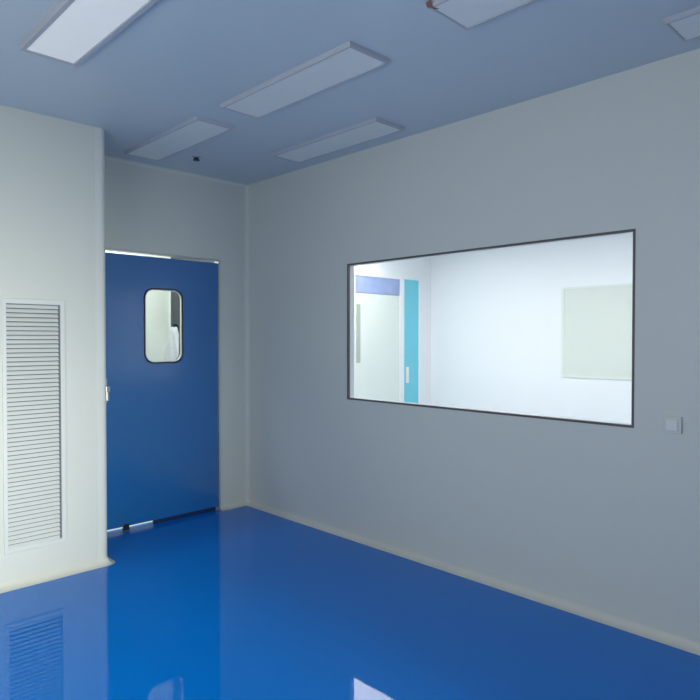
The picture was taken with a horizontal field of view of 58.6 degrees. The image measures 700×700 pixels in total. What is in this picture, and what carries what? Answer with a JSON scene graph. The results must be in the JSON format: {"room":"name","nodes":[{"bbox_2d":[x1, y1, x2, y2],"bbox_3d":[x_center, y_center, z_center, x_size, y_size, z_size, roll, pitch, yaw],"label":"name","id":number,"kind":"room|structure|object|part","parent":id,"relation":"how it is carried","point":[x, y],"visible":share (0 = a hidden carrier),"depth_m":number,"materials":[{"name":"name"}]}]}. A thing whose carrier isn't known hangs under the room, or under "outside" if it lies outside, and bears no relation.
{"room":"clean room","nodes":[
{"label":"clean room","id":0,"kind":"room"},
{"bbox_2d":[0,105,97,582],"bbox_3d":[-2.622,-0.002,3.192,2.560,2.700,0.560,-1,1,-44],"label":"wall","id":1,"kind":"structure","parent":0,"point":[47,163],"depth_m":3.69,"materials":[{"name":"paint"}]},
{"bbox_2d":[1,298,66,554],"bbox_3d":[-1.812,0.425,3.590,0.336,1.432,0.012,-1,1,-44],"label":"air vent","id":2,"kind":"object","parent":1,"relation":"in","point":[33,330],"visible":1,"depth_m":3.58,"materials":[{"name":"white metal"}]},
{"bbox_2d":[94,127,106,561],"bbox_3d":[-1.558,-0.014,3.886,0.075,2.700,0.075,-1,1,-44],"label":"trim","id":3,"kind":"structure","parent":1,"relation":"attached to","point":[98,132],"depth_m":3.85,"materials":[{"name":"white metal"}]},
{"bbox_2d":[0,500,247,593],"bbox_3d":[-2.092,1.318,3.704,4.000,0.042,0.602,-1,1,-44],"label":"baseboard","id":4,"kind":"structure","parent":1,"relation":"attached to","point":[8,586],"depth_m":3.70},
{"bbox_2d":[105,251,169,360],"bbox_3d":[-2.872,-0.038,5.197,3.000,2.700,0.100,-1,1,-44],"label":"wall","id":5,"kind":"structure","parent":0,"point":[157,302],"depth_m":6.08,"materials":[{"name":"paint"}]},
{"bbox_2d":[169,257,214,332],"bbox_3d":[-1.350,0.002,5.758,0.034,2.600,1.219,-1,1,-44],"label":"door","id":6,"kind":"structure","parent":5,"relation":"in","point":[173,298],"depth_m":6.11,"materials":[{"name":"grey paint"}]},
{"bbox_3d":[-1.769,-0.006,6.188,0.034,2.600,0.017,-1,1,-44],"label":"frame","id":7,"kind":"part","parent":6,"relation":"part of","materials":[{"name":"white metal"}]},
{"bbox_2d":[164,324,178,360],"bbox_3d":[-1.705,0.159,6.056,0.095,0.834,0.520,-1,1,-44],"label":"cloth","id":8,"kind":"object","parent":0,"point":[172,346],"visible":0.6,"depth_m":6.03,"materials":[{"name":"white fabric"}]},
{"bbox_2d":[105,159,244,504],"bbox_3d":[-2.355,-0.014,3.878,4.100,2.700,0.050,-1,1,-44],"label":"wall","id":9,"kind":"structure","parent":0,"point":[150,210],"depth_m":5.00,"materials":[{"name":"paint"}]},
{"bbox_2d":[105,248,220,530],"bbox_3d":[-1.424,0.295,4.758,1.003,2.050,0.106,-1,1,-44],"label":"door","id":10,"kind":"structure","parent":9,"relation":"in","point":[163,418],"depth_m":4.76,"materials":[{"name":"metal"}]},
{"bbox_3d":[-1.726,0.308,4.425,0.030,0.105,0.050,-1,1,-44],"label":"lever","id":11,"kind":"part","parent":10,"relation":"part of","materials":[{"name":"metal"}]},
{"bbox_2d":[105,155,246,186],"bbox_3d":[-1.377,-1.369,4.756,1.440,0.022,0.022,-1,1,-44],"label":"trim","id":12,"kind":"structure","parent":9,"relation":"attached to","point":[111,158],"depth_m":4.78,"materials":[{"name":"grey metal"}]},
{"bbox_2d":[244,185,249,501],"bbox_3d":[-0.869,-0.039,5.266,0.035,2.700,0.035,-1,1,-44],"label":"trim","id":13,"kind":"structure","parent":9,"relation":"attached to","point":[247,187],"depth_m":5.27,"materials":[{"name":"paint"}]},
{"bbox_2d":[0,506,699,699],"bbox_3d":[-0.856,1.414,2.384,4.125,0.100,6.780,-1,1,-44],"label":"floor","id":14,"kind":"structure","parent":0,"point":[245,602],"depth_m":2.99,"materials":[{"name":"blue plastic"}]},
{"bbox_2d":[0,0,699,184],"bbox_3d":[-0.417,-1.377,1.883,4.125,0.100,5.525,-1,1,-44],"label":"ceiling","id":15,"kind":"structure","parent":0,"point":[175,63],"depth_m":2.95,"materials":[{"name":"paint"}]},
{"bbox_2d":[18,0,157,66],"bbox_3d":[-1.011,-1.325,2.465,0.257,0.026,1.024,-1,1,-44],"label":"recessed light","id":16,"kind":"object","parent":15,"relation":"in","point":[71,31],"visible":1,"depth_m":2.54,"materials":[{"name":"white plastic"}]},
{"bbox_2d":[124,116,234,160],"bbox_3d":[-1.132,-1.357,4.054,0.260,0.020,0.970,-1,1,-44],"label":"recessed light","id":17,"kind":"object","parent":15,"relation":"in","point":[196,130],"visible":1,"depth_m":3.98,"materials":[{"name":"white plastic"}]},
{"bbox_2d":[192,156,200,160],"bbox_3d":[-1.095,-1.363,4.446,0.060,0.024,0.060,-1,1,-44],"label":"sprinkler head","id":18,"kind":"object","parent":15,"relation":"attached to","point":[195,158],"visible":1,"depth_m":4.43},
{"bbox_2d":[220,41,389,118],"bbox_3d":[-0.267,-1.341,3.166,0.260,0.020,1.030,-1,1,-44],"label":"recessed light","id":19,"kind":"object","parent":15,"relation":"in","point":[349,60],"visible":1,"depth_m":3.07,"materials":[{"name":"white plastic"}]},
{"bbox_2d":[271,117,404,162],"bbox_3d":[-0.108,-1.358,4.088,0.255,0.020,1.010,-1,1,-44],"label":"recessed light","id":20,"kind":"object","parent":15,"relation":"in","point":[373,128],"visible":1,"depth_m":4.02,"materials":[{"name":"white plastic"}]},
{"bbox_2d":[429,0,535,29],"bbox_3d":[0.745,-1.322,2.127,0.260,0.020,1.030,-1,1,-44],"label":"recessed light","id":21,"kind":"object","parent":15,"relation":"in","point":[467,14],"visible":1,"depth_m":2.42,"materials":[{"name":"white plastic"}]},
{"bbox_2d":[426,0,437,8],"bbox_3d":[0.338,-1.323,2.417,0.122,0.017,0.035,-1,1,-39],"label":"scrap","id":22,"kind":"object","parent":21,"relation":"attached to","point":[428,3],"visible":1,"depth_m":2.39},
{"bbox_2d":[662,6,699,41],"bbox_3d":[1.701,-1.323,2.240,0.233,0.020,1.018,-1,1,-44],"label":"recessed light","id":23,"kind":"object","parent":15,"relation":"in","point":[686,24],"visible":1,"depth_m":2.53,"materials":[{"name":"white plastic"}]},
{"bbox_2d":[669,13,699,38],"bbox_3d":[1.701,-1.324,2.240,0.197,0.016,0.982,-1,1,-44],"label":"diffuser","id":24,"kind":"object","parent":23,"relation":"attached to","point":[685,25],"depth_m":2.54,"materials":[{"name":"white plastic"}]},
{"bbox_2d":[354,257,430,403],"bbox_3d":[-0.291,-0.082,7.599,3.950,2.700,0.100,-1,1,-44],"label":"wall","id":25,"kind":"structure","parent":0,"point":[420,268],"depth_m":8.81,"materials":[{"name":"paint"}]},
{"bbox_2d":[354,272,401,401],"bbox_3d":[0.361,0.141,8.148,0.945,2.235,0.030,-1,1,-44],"label":"door","id":26,"kind":"structure","parent":25,"relation":"in","point":[377,317],"depth_m":8.13,"materials":[{"name":"white paint"}]},
{"bbox_2d":[402,277,420,403],"bbox_3d":[0.843,0.130,8.617,0.390,2.240,0.030,-1,1,-44],"label":"door","id":27,"kind":"structure","parent":25,"relation":"in","point":[411,287],"depth_m":8.61,"materials":[{"name":"teal paint"}]},
{"bbox_3d":[0.788,0.341,8.555,0.060,0.220,0.012,-1,1,-44],"label":"lock plate","id":28,"kind":"part","parent":27,"relation":"part of","materials":[{"name":"white plastic"}]},
{"bbox_2d":[250,48,699,641],"bbox_3d":[0.545,-0.013,3.876,0.050,2.700,7.000,-1,1,-44],"label":"wall","id":29,"kind":"structure","parent":0,"point":[605,518],"depth_m":3.47,"materials":[{"name":"paint"}]},
{"bbox_2d":[247,500,699,655],"bbox_3d":[1.000,1.325,3.367,0.042,0.042,5.400,-1,1,-44],"label":"baseboard","id":30,"kind":"structure","parent":29,"relation":"attached to","point":[692,646],"depth_m":3.49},
{"bbox_2d":[347,229,635,427],"bbox_3d":[0.694,-0.116,3.726,0.060,0.957,1.987,-1,1,-44],"label":"window","id":31,"kind":"structure","parent":29,"relation":"in","point":[350,267],"depth_m":3.64,"materials":[{"name":"black metal"},{"name":"dark painted metal"}]},
{"bbox_2d":[663,416,681,433],"bbox_3d":[1.483,0.344,2.870,0.020,0.078,0.080,-1,1,-44],"label":"wall switch","id":32,"kind":"object","parent":29,"relation":"attached to","point":[671,424],"visible":1,"depth_m":2.86,"materials":[{"name":"plastic"}]},
{"bbox_2d":[431,233,632,423],"bbox_3d":[3.358,-0.065,6.756,0.100,2.700,6.400,-1,1,-44],"label":"wall","id":33,"kind":"structure","parent":0,"point":[496,314],"depth_m":7.93,"materials":[{"name":"white paint"}]},
{"bbox_2d":[561,283,631,379],"bbox_3d":[2.972,-0.204,7.069,0.012,1.075,1.230,-1,1,-44],"label":"window","id":34,"kind":"structure","parent":33,"relation":"in","point":[596,321],"depth_m":7.19,"materials":[{"name":"white glass"}]}
]}

